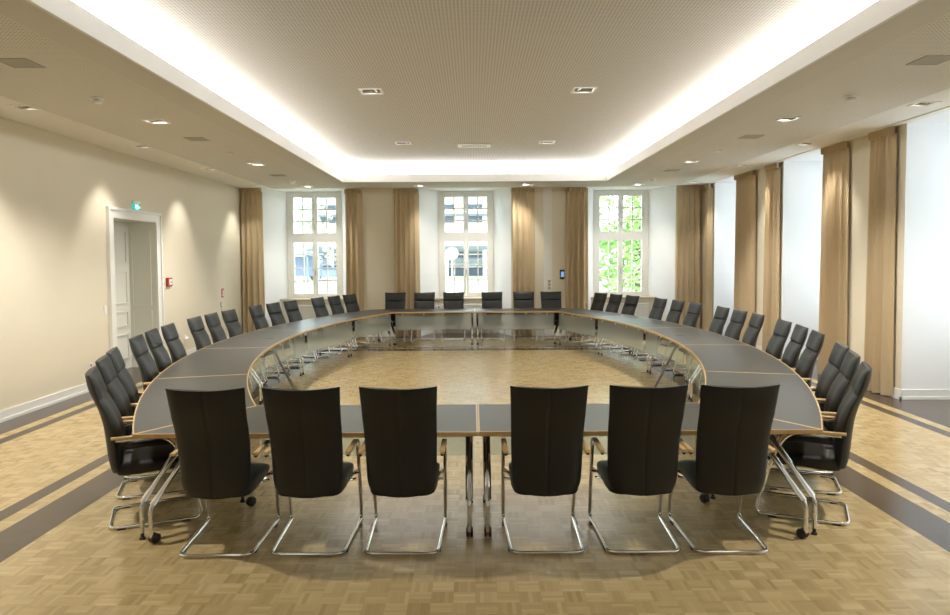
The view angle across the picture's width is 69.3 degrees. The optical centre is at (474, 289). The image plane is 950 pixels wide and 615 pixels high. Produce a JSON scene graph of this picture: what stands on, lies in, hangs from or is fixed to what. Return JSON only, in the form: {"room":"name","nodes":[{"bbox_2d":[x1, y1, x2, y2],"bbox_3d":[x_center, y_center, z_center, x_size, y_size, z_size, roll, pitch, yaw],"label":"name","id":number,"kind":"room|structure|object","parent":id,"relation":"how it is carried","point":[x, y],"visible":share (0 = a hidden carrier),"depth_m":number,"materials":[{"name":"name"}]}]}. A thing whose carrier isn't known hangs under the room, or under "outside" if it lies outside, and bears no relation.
{"room":"conference room","nodes":[
{"label":"conference room","id":0,"kind":"room"},
{"bbox_2d":[0,117,242,410],"bbox_3d":[-5.589,-0.074,4.288,0.001,3.620,24.600,0,3,0],"label":"wall","id":1,"kind":"structure","parent":0,"point":[56,189],"depth_m":9.67,"materials":[{"name":"beige paint"}]},
{"bbox_2d":[0,337,228,422],"bbox_3d":[-5.564,1.669,4.370,0.029,0.130,24.600,0,3,0],"label":"baseboard","id":2,"kind":"structure","parent":1,"relation":"attached to","point":[16,411],"depth_m":8.88,"materials":[{"name":"white paint"}]},
{"bbox_2d":[105,206,164,348],"bbox_3d":[-5.578,0.048,11.392,0.050,2.715,1.780,0,3,0],"label":"trim","id":3,"kind":"structure","parent":1,"relation":"attached to","point":[111,212],"depth_m":10.86,"materials":[{"name":"white paint"}]},
{"bbox_2d":[114,218,157,368],"bbox_3d":[-5.857,0.117,11.394,0.510,2.580,1.500,0,3,0],"label":"door","id":4,"kind":"structure","parent":1,"relation":"in","point":[134,240],"depth_m":12.07,"materials":[{"name":"white paint"}]},
{"bbox_2d":[281,298,654,333],"bbox_3d":[-0.166,0.661,17.609,9.530,0.845,0.480,0,3,0],"label":"wall","id":5,"kind":"structure","parent":0,"point":[650,301],"depth_m":17.37,"materials":[{"name":"beige paint"}]},
{"bbox_2d":[240,185,704,335],"bbox_3d":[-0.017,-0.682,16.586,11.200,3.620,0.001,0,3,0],"label":"wall","id":6,"kind":"structure","parent":0,"point":[377,203],"depth_m":16.57,"materials":[{"name":"beige paint"}]},
{"bbox_2d":[286,192,342,297],"bbox_3d":[-4.082,-1.126,17.595,1.400,2.705,0.165,0,3,0],"label":"window","id":7,"kind":"structure","parent":6,"relation":"in","point":[314,237],"depth_m":17.56,"materials":[{"name":"white paint"}]},
{"bbox_2d":[344,189,364,336],"bbox_3d":[-2.894,-0.629,16.499,0.435,3.530,0.133,0,3,0],"label":"curtain","id":8,"kind":"object","parent":6,"relation":"hanging from","point":[354,266],"visible":0.84,"depth_m":16.48,"materials":[{"name":"beige fabric"}]},
{"bbox_2d":[393,189,420,336],"bbox_3d":[-1.628,-0.637,16.496,0.631,3.530,0.146,0,3,0],"label":"curtain","id":9,"kind":"object","parent":6,"relation":"hanging from","point":[406,201],"visible":0.9,"depth_m":16.49,"materials":[{"name":"beige fabric"}]},
{"bbox_2d":[349,330,581,336],"bbox_3d":[-0.006,1.062,16.653,11.200,0.130,0.029,0,3,0],"label":"baseboard","id":10,"kind":"structure","parent":6,"relation":"attached to","point":[370,333],"depth_m":16.64,"materials":[{"name":"white paint"}]},
{"bbox_2d":[438,191,493,297],"bbox_3d":[-0.223,-1.151,17.603,1.400,2.705,0.165,0,3,0],"label":"window","id":11,"kind":"structure","parent":6,"relation":"in","point":[465,236],"depth_m":17.56,"materials":[{"name":"white paint"}]},
{"bbox_2d":[511,188,534,335],"bbox_3d":[1.161,-0.655,16.502,0.581,3.530,0.138,0,3,0],"label":"curtain","id":12,"kind":"object","parent":6,"relation":"hanging from","point":[522,199],"visible":0.94,"depth_m":16.49,"materials":[{"name":"beige fabric"}]},
{"bbox_2d":[543,188,551,335],"bbox_3d":[1.758,-0.657,16.574,0.210,3.550,0.035,0,3,0],"label":"trim","id":13,"kind":"structure","parent":6,"relation":"attached to","point":[547,192],"depth_m":16.53,"materials":[{"name":"white paint"}]},
{"bbox_2d":[566,188,587,334],"bbox_3d":[2.457,-0.663,16.499,0.556,3.530,0.144,0,3,0],"label":"curtain","id":14,"kind":"object","parent":6,"relation":"hanging from","point":[576,198],"visible":0.95,"depth_m":16.50,"materials":[{"name":"beige fabric"}]},
{"bbox_2d":[593,190,648,296],"bbox_3d":[3.727,-1.176,17.610,1.400,2.705,0.165,0,3,0],"label":"window","id":15,"kind":"structure","parent":6,"relation":"in","point":[620,235],"depth_m":17.57,"materials":[{"name":"white paint"}]},
{"bbox_2d":[71,0,877,165],"bbox_3d":[0.027,-2.247,4.190,6.540,0.001,22.220,0,3,0],"label":"ceiling","id":16,"kind":"structure","parent":0,"point":[502,74],"depth_m":7.21,"materials":[{"name":"white paint"}]},
{"bbox_2d":[358,88,383,94],"bbox_3d":[-1.273,-2.489,8.441,0.280,0.124,0.280,0,3,0],"label":"recessed light","id":17,"kind":"object","parent":16,"relation":"in","point":[364,91],"visible":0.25,"depth_m":8.56,"materials":[{"name":"white plastic"}]},
{"bbox_2d":[458,144,490,147],"bbox_3d":[-0.012,-2.631,12.591,0.600,0.014,0.280,0,3,0],"label":"ceiling vent","id":18,"kind":"object","parent":16,"relation":"in","point":[459,145],"visible":1,"depth_m":12.56,"materials":[{"name":"white metal"}]},
{"bbox_2d":[571,87,596,92],"bbox_3d":[1.337,-2.506,8.446,0.280,0.124,0.280,0,3,0],"label":"recessed light","id":19,"kind":"object","parent":16,"relation":"in","point":[575,89],"visible":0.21,"depth_m":8.56,"materials":[{"name":"white plastic"}]},
{"bbox_2d":[0,332,949,614],"bbox_3d":[0.421,1.732,4.887,13.200,0.120,26.000,0,3,0],"label":"floor","id":20,"kind":"structure","parent":0,"point":[60,555],"depth_m":4.75,"materials":[{"name":"wood"}]},
{"bbox_2d":[95,354,185,499],"bbox_3d":[-2.700,1.099,5.713,0.750,1.108,0.558,-1,3,-20],"label":"chair","id":21,"kind":"object","parent":20,"relation":"on","point":[115,389],"visible":0.38,"depth_m":5.53,"materials":[{"name":"black leather"}]},
{"bbox_2d":[106,346,179,478],"bbox_3d":[-2.885,1.077,6.218,0.750,1.108,0.558,-1,3,-19],"label":"chair","id":22,"kind":"object","parent":20,"relation":"on","point":[123,375],"visible":0.21,"depth_m":6.03,"materials":[{"name":"black leather"}]},
{"bbox_2d":[85,366,202,529],"bbox_3d":[-2.442,1.125,5.104,0.750,1.108,0.558,-2,3,-24],"label":"chair","id":23,"kind":"object","parent":20,"relation":"on","point":[142,460],"visible":0.78,"depth_m":4.92,"materials":[{"name":"black leather"}]},
{"bbox_2d":[129,334,158,390],"bbox_3d":[-3.179,1.032,7.219,0.750,1.108,0.558,-1,3,-12],"label":"chair","id":24,"kind":"object","parent":20,"relation":"on","point":[148,369],"visible":0.29,"depth_m":7.03,"materials":[{"name":"black leather"}]},
{"bbox_2d":[145,328,171,373],"bbox_3d":[-3.317,1.004,7.842,0.750,1.108,0.558,-1,3,-11],"label":"chair","id":25,"kind":"object","parent":20,"relation":"on","point":[161,357],"visible":0.29,"depth_m":7.67,"materials":[{"name":"black leather"}]},
{"bbox_2d":[161,323,186,363],"bbox_3d":[-3.421,0.975,8.475,0.750,1.108,0.558,-1,3,-7],"label":"chair","id":26,"kind":"object","parent":20,"relation":"on","point":[177,351],"visible":0.23,"depth_m":8.33,"materials":[{"name":"black leather"}]},
{"bbox_2d":[132,374,255,539],"bbox_3d":[-2.330,1.277,5.792,0.901,0.740,2.291,-1,3,-20],"label":"conference table","id":27,"kind":"object","parent":20,"relation":"on","point":[152,411],"visible":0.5,"depth_m":5.63,"materials":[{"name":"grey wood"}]},
{"bbox_2d":[155,347,269,404],"bbox_3d":[-2.939,1.181,7.923,0.923,0.740,2.292,-1,3,-11],"label":"conference table","id":28,"kind":"object","parent":20,"relation":"on","point":[204,361],"visible":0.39,"depth_m":7.74,"materials":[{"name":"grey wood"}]},
{"bbox_2d":[187,316,252,392],"bbox_3d":[-3.518,0.929,9.472,0.750,1.108,0.558,0,3,-1],"label":"chair","id":29,"kind":"object","parent":20,"relation":"on","point":[196,325],"visible":0.34,"depth_m":9.41,"materials":[{"name":"black leather"}]},
{"bbox_2d":[165,388,280,557],"bbox_3d":[-1.669,1.144,4.596,0.558,1.108,0.750,0,3,-1],"label":"chair","id":30,"kind":"object","parent":20,"relation":"on","point":[211,429],"visible":0.89,"depth_m":4.33,"materials":[{"name":"black leather"}]},
{"bbox_2d":[204,312,265,390],"bbox_3d":[-3.536,0.899,10.110,0.750,1.108,0.558,0,3,0],"label":"chair","id":31,"kind":"object","parent":20,"relation":"on","point":[212,320],"visible":0.29,"depth_m":10.05,"materials":[{"name":"black leather"}]},
{"bbox_2d":[221,309,279,382],"bbox_3d":[-3.521,0.870,10.752,0.750,1.108,0.558,0,3,5],"label":"chair","id":32,"kind":"object","parent":20,"relation":"on","point":[230,318],"visible":0.44,"depth_m":10.72,"materials":[{"name":"black leather"}]},
{"bbox_2d":[204,330,308,402],"bbox_3d":[-3.080,1.080,10.120,1.066,0.740,2.292,0,3,0],"label":"conference table","id":33,"kind":"object","parent":20,"relation":"on","point":[257,338],"visible":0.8,"depth_m":9.91,"materials":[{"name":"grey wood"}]},
{"bbox_2d":[248,305,299,372],"bbox_3d":[-3.429,0.823,11.747,0.750,1.108,0.558,0,3,8],"label":"chair","id":34,"kind":"object","parent":20,"relation":"on","point":[256,312],"visible":0.59,"depth_m":11.67,"materials":[{"name":"black leather"}]},
{"bbox_2d":[266,302,315,365],"bbox_3d":[-3.327,0.792,12.381,0.750,1.108,0.558,0,3,12],"label":"chair","id":35,"kind":"object","parent":20,"relation":"on","point":[274,310],"visible":0.62,"depth_m":12.38,"materials":[{"name":"black leather"}]},
{"bbox_2d":[133,404,477,543],"bbox_3d":[-1.126,1.305,5.015,2.296,0.740,0.900,0,3,0],"label":"conference table","id":36,"kind":"object","parent":20,"relation":"on","point":[453,420],"visible":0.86,"depth_m":4.74,"materials":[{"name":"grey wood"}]},
{"bbox_2d":[259,318,354,374],"bbox_3d":[-2.949,0.977,12.317,0.923,0.740,2.292,0,3,11],"label":"conference table","id":37,"kind":"object","parent":20,"relation":"on","point":[312,324],"visible":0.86,"depth_m":12.15,"materials":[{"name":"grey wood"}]},
{"bbox_2d":[283,300,330,360],"bbox_3d":[-3.192,0.762,13.006,0.750,1.108,0.558,0,3,15],"label":"chair","id":38,"kind":"object","parent":20,"relation":"on","point":[291,307],"visible":0.6,"depth_m":12.98,"materials":[{"name":"black leather"}]},
{"bbox_2d":[288,305,333,327],"bbox_3d":[-4.040,0.759,17.302,1.320,0.725,0.115,0,3,0],"label":"radiator","id":39,"kind":"object","parent":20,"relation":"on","point":[307,311],"visible":0.2,"depth_m":17.25,"materials":[{"name":"white metal"}]},
{"bbox_2d":[261,387,362,556],"bbox_3d":[-1.077,1.140,4.607,0.558,1.108,0.750,0,3,0],"label":"chair","id":40,"kind":"object","parent":20,"relation":"on","point":[305,449],"visible":1,"depth_m":4.34,"materials":[{"name":"black leather"}]},
{"bbox_2d":[311,297,354,353],"bbox_3d":[-2.909,0.715,13.986,0.750,1.108,0.558,1,3,19],"label":"chair","id":41,"kind":"object","parent":20,"relation":"on","point":[318,304],"visible":0.62,"depth_m":13.96,"materials":[{"name":"black leather"}]},
{"bbox_2d":[327,295,368,349],"bbox_3d":[-2.698,0.687,14.567,0.750,1.108,0.558,1,3,20],"label":"chair","id":42,"kind":"object","parent":20,"relation":"on","point":[335,303],"visible":0.7,"depth_m":14.56,"materials":[{"name":"black leather"}]},
{"bbox_2d":[316,309,392,355],"bbox_3d":[-2.350,0.874,14.450,0.901,0.740,2.291,1,3,20],"label":"conference table","id":43,"kind":"object","parent":20,"relation":"on","point":[357,315],"visible":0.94,"depth_m":14.21,"materials":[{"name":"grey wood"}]},
{"bbox_2d":[342,294,382,345],"bbox_3d":[-2.480,0.661,15.086,0.750,1.108,0.558,1,3,26],"label":"chair","id":44,"kind":"object","parent":20,"relation":"on","point":[350,301],"visible":0.77,"depth_m":15.11,"materials":[{"name":"black leather"}]},
{"bbox_2d":[381,292,405,342],"bbox_3d":[-1.828,0.633,15.602,0.558,1.108,0.750,0,3,-1],"label":"chair","id":45,"kind":"object","parent":20,"relation":"on","point":[392,300],"visible":0.8,"depth_m":15.79,"materials":[{"name":"black leather"}]},
{"bbox_2d":[357,386,446,555],"bbox_3d":[-0.470,1.136,4.609,0.558,1.108,0.750,0,3,0],"label":"chair","id":46,"kind":"object","parent":20,"relation":"on","point":[399,445],"visible":1,"depth_m":4.34,"materials":[{"name":"black leather"}]},
{"bbox_2d":[411,292,434,342],"bbox_3d":[-1.162,0.629,15.604,0.558,1.108,0.750,0,3,0],"label":"chair","id":47,"kind":"object","parent":20,"relation":"on","point":[421,300],"visible":0.91,"depth_m":15.78,"materials":[{"name":"black leather"}]},
{"bbox_2d":[375,309,474,344],"bbox_3d":[-1.149,0.830,15.232,2.296,0.740,0.900,0,3,0],"label":"conference table","id":48,"kind":"object","parent":20,"relation":"on","point":[395,311],"visible":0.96,"depth_m":14.97,"materials":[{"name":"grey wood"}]},
{"bbox_2d":[441,292,465,342],"bbox_3d":[-0.483,0.625,15.605,0.558,1.108,0.750,0,3,-1],"label":"chair","id":49,"kind":"object","parent":20,"relation":"on","point":[453,300],"visible":0.82,"depth_m":15.78,"materials":[{"name":"black leather"}]},
{"bbox_2d":[441,304,493,332],"bbox_3d":[-0.180,0.735,17.310,1.320,0.725,0.115,0,3,0],"label":"radiator","id":50,"kind":"object","parent":20,"relation":"on","point":[466,306],"visible":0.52,"depth_m":17.26,"materials":[{"name":"white metal"}]},
{"bbox_2d":[480,292,504,342],"bbox_3d":[0.398,0.619,15.607,0.558,1.108,0.750,0,3,0],"label":"chair","id":51,"kind":"object","parent":20,"relation":"on","point":[490,300],"visible":0.93,"depth_m":15.78,"materials":[{"name":"black leather"}]},
{"bbox_2d":[475,308,572,344],"bbox_3d":[1.149,0.815,15.236,2.296,0.740,0.900,0,3,0],"label":"conference table","id":52,"kind":"object","parent":20,"relation":"on","point":[501,310],"visible":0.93,"depth_m":15.04,"materials":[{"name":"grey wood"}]},
{"bbox_2d":[513,292,537,342],"bbox_3d":[1.128,0.614,15.608,0.558,1.108,0.750,0,3,0],"label":"chair","id":53,"kind":"object","parent":20,"relation":"on","point":[521,299],"visible":0.88,"depth_m":15.78,"materials":[{"name":"black leather"}]},
{"bbox_2d":[501,385,590,554],"bbox_3d":[0.461,1.130,4.610,0.558,1.108,0.750,0,3,-1],"label":"chair","id":54,"kind":"object","parent":20,"relation":"on","point":[548,443],"visible":1,"depth_m":4.34,"materials":[{"name":"black leather"}]},
{"bbox_2d":[540,291,566,342],"bbox_3d":[1.767,0.610,15.610,0.558,1.108,0.750,0,3,-1],"label":"chair","id":55,"kind":"object","parent":20,"relation":"on","point":[548,299],"visible":0.8,"depth_m":15.79,"materials":[{"name":"black leather"}]},
{"bbox_2d":[568,292,607,344],"bbox_3d":[2.497,0.629,15.104,0.750,1.108,0.558,-2,3,-25],"label":"chair","id":56,"kind":"object","parent":20,"relation":"on","point":[599,299],"visible":0.63,"depth_m":15.13,"materials":[{"name":"black leather"}]},
{"bbox_2d":[556,308,633,354],"bbox_3d":[2.353,0.844,14.460,0.901,0.740,2.291,-1,3,-20],"label":"conference table","id":57,"kind":"object","parent":20,"relation":"on","point":[587,313],"visible":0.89,"depth_m":14.11,"materials":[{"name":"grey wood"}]},
{"bbox_2d":[581,293,622,347],"bbox_3d":[2.717,0.652,14.585,0.750,1.108,0.558,-1,3,-20],"label":"chair","id":58,"kind":"object","parent":20,"relation":"on","point":[614,301],"visible":0.62,"depth_m":14.59,"materials":[{"name":"black leather"}]},
{"bbox_2d":[596,295,638,351],"bbox_3d":[2.931,0.677,14.005,0.750,1.108,0.558,-1,3,-20],"label":"chair","id":59,"kind":"object","parent":20,"relation":"on","point":[631,302],"visible":0.61,"depth_m":13.98,"materials":[{"name":"black leather"}]},
{"bbox_2d":[601,303,648,331],"bbox_3d":[3.770,0.710,17.318,1.320,0.725,0.115,0,3,0],"label":"radiator","id":60,"kind":"object","parent":20,"relation":"on","point":[641,310],"visible":0.28,"depth_m":17.26,"materials":[{"name":"white metal"}]},
{"bbox_2d":[588,385,687,553],"bbox_3d":[1.082,1.126,4.612,0.558,1.108,0.750,0,3,0],"label":"chair","id":61,"kind":"object","parent":20,"relation":"on","point":[644,446],"visible":1,"depth_m":4.35,"materials":[{"name":"black leather"}]},
{"bbox_2d":[594,316,690,372],"bbox_3d":[2.962,0.939,12.328,0.923,0.740,2.292,-1,3,-11],"label":"conference table","id":62,"kind":"object","parent":20,"relation":"on","point":[638,322],"visible":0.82,"depth_m":12.13,"materials":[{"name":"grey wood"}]},
{"bbox_2d":[621,298,666,358],"bbox_3d":[3.219,0.721,13.021,0.750,1.108,0.558,-1,3,-13],"label":"chair","id":63,"kind":"object","parent":20,"relation":"on","point":[659,304],"visible":0.62,"depth_m":12.98,"materials":[{"name":"black leather"}]},
{"bbox_2d":[478,403,822,538],"bbox_3d":[1.173,1.291,5.020,2.296,0.740,0.900,0,3,0],"label":"conference table","id":64,"kind":"object","parent":20,"relation":"on","point":[494,420],"visible":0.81,"depth_m":4.75,"materials":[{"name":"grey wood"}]},
{"bbox_2d":[636,300,684,363],"bbox_3d":[3.357,0.750,12.394,0.750,1.108,0.558,-1,3,-9],"label":"chair","id":65,"kind":"object","parent":20,"relation":"on","point":[676,308],"visible":0.54,"depth_m":12.37,"materials":[{"name":"black leather"}]},
{"bbox_2d":[651,302,702,369],"bbox_3d":[3.462,0.778,11.762,0.750,1.108,0.558,-1,3,-6],"label":"chair","id":66,"kind":"object","parent":20,"relation":"on","point":[694,309],"visible":0.59,"depth_m":11.66,"materials":[{"name":"black leather"}]},
{"bbox_2d":[641,327,747,399],"bbox_3d":[3.098,1.040,10.132,1.076,0.740,2.292,0,3,0],"label":"conference table","id":67,"kind":"object","parent":20,"relation":"on","point":[680,336],"visible":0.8,"depth_m":9.89,"materials":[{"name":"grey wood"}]},
{"bbox_2d":[673,306,729,379],"bbox_3d":[3.558,0.824,10.765,0.750,1.108,0.558,0,3,-2],"label":"chair","id":68,"kind":"object","parent":20,"relation":"on","point":[721,314],"visible":0.39,"depth_m":10.72,"materials":[{"name":"black leather"}]},
{"bbox_2d":[686,309,747,387],"bbox_3d":[3.577,0.854,10.126,0.750,1.108,0.558,0,3,-2],"label":"chair","id":69,"kind":"object","parent":20,"relation":"on","point":[738,317],"visible":0.27,"depth_m":10.07,"materials":[{"name":"black leather"}]},
{"bbox_2d":[667,384,779,553],"bbox_3d":[1.651,1.123,4.603,0.558,1.108,0.750,0,3,1],"label":"chair","id":70,"kind":"object","parent":20,"relation":"on","point":[734,426],"visible":0.93,"depth_m":4.34,"materials":[{"name":"black leather"}]},
{"bbox_2d":[700,312,764,386],"bbox_3d":[3.561,0.884,9.481,0.750,1.108,0.558,0,3,5],"label":"chair","id":71,"kind":"object","parent":20,"relation":"on","point":[756,321],"visible":0.3,"depth_m":9.38,"materials":[{"name":"black leather"}]},
{"bbox_2d":[681,345,796,401],"bbox_3d":[2.973,1.144,7.935,0.923,0.740,2.292,0,3,11],"label":"conference table","id":72,"kind":"object","parent":20,"relation":"on","point":[720,358],"visible":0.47,"depth_m":7.73,"materials":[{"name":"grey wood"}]},
{"bbox_2d":[698,371,822,534],"bbox_3d":[2.373,1.247,5.801,0.901,0.740,2.291,1,3,20],"label":"conference table","id":73,"kind":"object","parent":20,"relation":"on","point":[797,403],"visible":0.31,"depth_m":5.55,"materials":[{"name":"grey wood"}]},
{"bbox_2d":[765,319,791,360],"bbox_3d":[3.470,0.931,8.487,0.750,1.108,0.558,0,3,6],"label":"chair","id":74,"kind":"object","parent":20,"relation":"on","point":[775,346],"visible":0.33,"depth_m":8.36,"materials":[{"name":"black leather"}]},
{"bbox_2d":[781,324,808,369],"bbox_3d":[3.368,0.961,7.851,0.750,1.108,0.558,0,3,11],"label":"chair","id":75,"kind":"object","parent":20,"relation":"on","point":[790,357],"visible":0.24,"depth_m":7.68,"materials":[{"name":"black leather"}]},
{"bbox_2d":[769,330,824,440],"bbox_3d":[3.232,0.991,7.225,0.750,1.108,0.558,0,3,13],"label":"chair","id":76,"kind":"object","parent":20,"relation":"on","point":[807,360],"visible":0.3,"depth_m":7.02,"materials":[{"name":"black leather"}]},
{"bbox_2d":[771,341,849,473],"bbox_3d":[2.943,1.039,6.226,0.750,1.108,0.558,0,3,17],"label":"chair","id":77,"kind":"object","parent":20,"relation":"on","point":[830,372],"visible":0.25,"depth_m":6.06,"materials":[{"name":"black leather"}]},
{"bbox_2d":[764,350,860,494],"bbox_3d":[2.759,1.064,5.715,0.750,1.108,0.558,1,3,21],"label":"chair","id":78,"kind":"object","parent":20,"relation":"on","point":[841,385],"visible":0.5,"depth_m":5.52,"materials":[{"name":"black leather"}]},
{"bbox_2d":[755,361,871,525],"bbox_3d":[2.503,1.094,5.104,0.750,1.108,0.558,1,3,25],"label":"chair","id":79,"kind":"object","parent":20,"relation":"on","point":[807,455],"visible":0.81,"depth_m":4.93,"materials":[{"name":"black leather"}]},
{"bbox_2d":[0,0,949,188],"bbox_3d":[-0.010,-1.841,4.069,9.460,0.001,24.300,0,3,0],"label":"ceiling","id":80,"kind":"structure","parent":0,"point":[882,80],"depth_m":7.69,"materials":[{"name":"white paint"}]},
{"bbox_2d":[0,58,45,67],"bbox_3d":[-3.804,-1.892,5.750,0.270,0.006,0.270,0,3,0],"label":"ceiling speaker","id":81,"kind":"object","parent":80,"relation":"attached to","point":[12,62],"visible":1,"depth_m":5.75,"materials":[{"name":"beige metal"}]},
{"bbox_2d":[25,0,923,181],"bbox_3d":[0.029,-2.046,4.200,6.580,0.404,22.260,0,3,0],"label":"cove","id":82,"kind":"object","parent":80,"relation":"attached to","point":[68,12],"visible":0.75,"depth_m":6.84,"materials":[{"name":"white paint"}]},
{"bbox_2d":[332,165,617,173],"bbox_3d":[0.003,-2.565,15.272,6.408,0.345,0.038,0,3,0],"label":"strip light","id":83,"kind":"object","parent":82,"relation":"attached to","point":[590,168],"visible":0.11,"depth_m":15.25,"materials":[{"name":"white plastic"}]},
{"bbox_2d":[906,55,949,64],"bbox_3d":[3.876,-1.944,5.835,0.270,0.006,0.270,0,3,0],"label":"ceiling speaker","id":84,"kind":"object","parent":80,"relation":"attached to","point":[933,59],"visible":1,"depth_m":5.83,"materials":[{"name":"beige metal"}]},
{"bbox_2d":[0,88,949,187],"bbox_3d":[-0.001,-1.898,4.216,11.200,0.001,24.600,0,3,0],"label":"ceiling strip","id":85,"kind":"object","parent":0,"point":[41,119],"visible":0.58,"depth_m":9.69,"materials":[{"name":"white paint"}]},
{"bbox_2d":[6,105,40,109],"bbox_3d":[-4.999,-2.078,7.630,0.240,0.124,0.240,0,3,0],"label":"recessed light","id":86,"kind":"object","parent":85,"relation":"attached to","point":[19,107],"visible":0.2,"depth_m":7.67,"materials":[{"name":"white plastic"}]},
{"bbox_2d":[239,188,264,332],"bbox_3d":[-5.333,-0.636,16.495,0.537,3.575,0.119,0,3,0],"label":"curtain","id":87,"kind":"object","parent":85,"relation":"hanging from","point":[251,198],"visible":0.81,"depth_m":16.48,"materials":[{"name":"beige fabric"}]},
{"bbox_2d":[675,185,702,328],"bbox_3d":[5.153,-0.703,16.502,0.682,3.575,0.154,0,3,0],"label":"curtain","id":88,"kind":"object","parent":85,"relation":"hanging from","point":[688,240],"visible":0.78,"depth_m":16.50,"materials":[{"name":"beige fabric"}]},
{"bbox_2d":[703,106,949,184],"bbox_3d":[5.460,-1.922,4.128,0.040,0.012,24.400,0,3,0],"label":"rail","id":89,"kind":"object","parent":85,"relation":"attached to","point":[944,108],"visible":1,"depth_m":10.03,"materials":[{"name":"white metal"}]},
{"bbox_2d":[702,183,712,330],"bbox_3d":[5.499,-0.693,16.249,0.132,3.575,0.344,0,3,0],"label":"curtain","id":90,"kind":"object","parent":89,"relation":"hanging from","point":[708,203],"visible":0.88,"depth_m":16.17,"materials":[{"name":"beige fabric"}]},
{"bbox_2d":[734,170,755,341],"bbox_3d":[5.502,-0.593,14.086,0.131,3.575,1.046,0,3,0],"label":"curtain","id":91,"kind":"object","parent":89,"relation":"hanging from","point":[745,211],"visible":0.79,"depth_m":13.96,"materials":[{"name":"beige fabric"}]},
{"bbox_2d":[762,162,780,351],"bbox_3d":[5.500,-0.532,12.783,0.131,3.575,0.525,0,3,0],"label":"curtain","id":92,"kind":"object","parent":89,"relation":"hanging from","point":[773,171],"visible":0.91,"depth_m":12.71,"materials":[{"name":"beige fabric"}]},
{"bbox_2d":[817,141,849,373],"bbox_3d":[5.506,-0.430,10.599,0.146,3.575,0.772,0,3,0],"label":"curtain","id":93,"kind":"object","parent":89,"relation":"hanging from","point":[833,294],"visible":0.86,"depth_m":10.49,"materials":[{"name":"beige fabric"}]},
{"bbox_2d":[864,126,896,396],"bbox_3d":[5.509,-0.373,9.375,0.136,3.575,0.582,0,3,0],"label":"curtain","id":94,"kind":"object","parent":89,"relation":"hanging from","point":[880,272],"visible":0.95,"depth_m":9.30,"materials":[{"name":"beige fabric"}]},
{"bbox_2d":[907,101,941,106],"bbox_3d":[5.051,-2.146,7.730,0.240,0.124,0.240,0,3,0],"label":"recessed light","id":95,"kind":"object","parent":85,"relation":"attached to","point":[920,103],"visible":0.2,"depth_m":7.79,"materials":[{"name":"white plastic"}]},
{"bbox_2d":[711,123,906,388],"bbox_3d":[5.611,-0.146,4.311,0.001,3.620,24.600,0,3,0],"label":"wall","id":96,"kind":"structure","parent":0,"point":[859,161],"depth_m":10.02,"materials":[{"name":"beige paint"}]},
{"bbox_2d":[722,332,949,399],"bbox_3d":[6.157,1.594,4.393,1.129,0.130,24.600,0,3,0],"label":"baseboard","id":97,"kind":"structure","parent":96,"relation":"attached to","point":[903,394],"depth_m":9.04,"materials":[{"name":"white paint"}]},
{"bbox_2d":[714,110,949,388],"bbox_3d":[6.306,-0.234,6.335,1.400,3.600,19.450,0,3,0],"label":"wall","id":98,"kind":"structure","parent":0,"point":[926,279],"depth_m":9.03,"materials":[{"name":"white paint"}]},
{"label":"outside","id":99,"kind":"structure","parent":0,"visible":0},
{"bbox_2d":[295,267,634,294],"bbox_3d":[-0.168,-1.618,79.110,120.000,0.280,121.800,0,3,0],"label":"ground","id":100,"kind":"structure","parent":99,"point":[473,284],"depth_m":47.51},
{"bbox_2d":[295,253,323,282],"bbox_3d":[-13.721,-1.730,54.948,3.000,2.380,1.600,0,3,0],"label":"shelter","id":101,"kind":"object","parent":100,"relation":"on","point":[298,259],"visible":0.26,"depth_m":55.52,"materials":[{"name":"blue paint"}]},
{"bbox_2d":[294,199,335,266],"bbox_3d":[-9.225,-3.683,34.231,6.023,8.157,6.681,0,3,0],"label":"tree","id":102,"kind":"object","parent":100,"relation":"on","point":[299,212],"visible":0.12,"depth_m":33.40,"materials":[{"name":"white plant"}]},
{"bbox_2d":[305,264,336,279],"bbox_3d":[-13.009,-1.570,61.964,4.250,1.380,1.760,0,3,0],"label":"car","id":103,"kind":"object","parent":100,"relation":"on","point":[331,272],"visible":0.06,"depth_m":61.15,"materials":[{"name":"blue paint"}]},
{"bbox_2d":[446,247,457,291],"bbox_3d":[-0.984,-0.649,30.000,0.540,2.380,0.540,0,3,0],"label":"garden lamp","id":104,"kind":"object","parent":100,"relation":"on","point":[450,250],"visible":0.88,"depth_m":29.82,"materials":[{"name":"white paint"}]},
{"bbox_2d":[301,196,606,276],"bbox_3d":[-2.235,-12.557,77.595,33.200,22.300,13.000,0,3,0],"label":"apartment building","id":105,"kind":"structure","parent":100,"relation":"on","point":[472,201],"depth_m":72.05,"materials":[{"name":"white concrete"}]},
{"bbox_2d":[599,196,640,291],"bbox_3d":[8.113,-3.909,35.623,7.563,8.260,8.323,-3,3,-40],"label":"tree","id":106,"kind":"object","parent":100,"relation":"on","point":[613,245],"visible":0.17,"depth_m":35.39,"materials":[{"name":"green plant"}]},
{"bbox_2d":[600,196,640,291],"bbox_3d":[6.907,-3.191,26.335,6.706,7.705,8.999,0,3,0],"label":"tree","id":107,"kind":"object","parent":100,"relation":"on","point":[636,203],"visible":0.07,"depth_m":25.38,"materials":[{"name":"green plant"}]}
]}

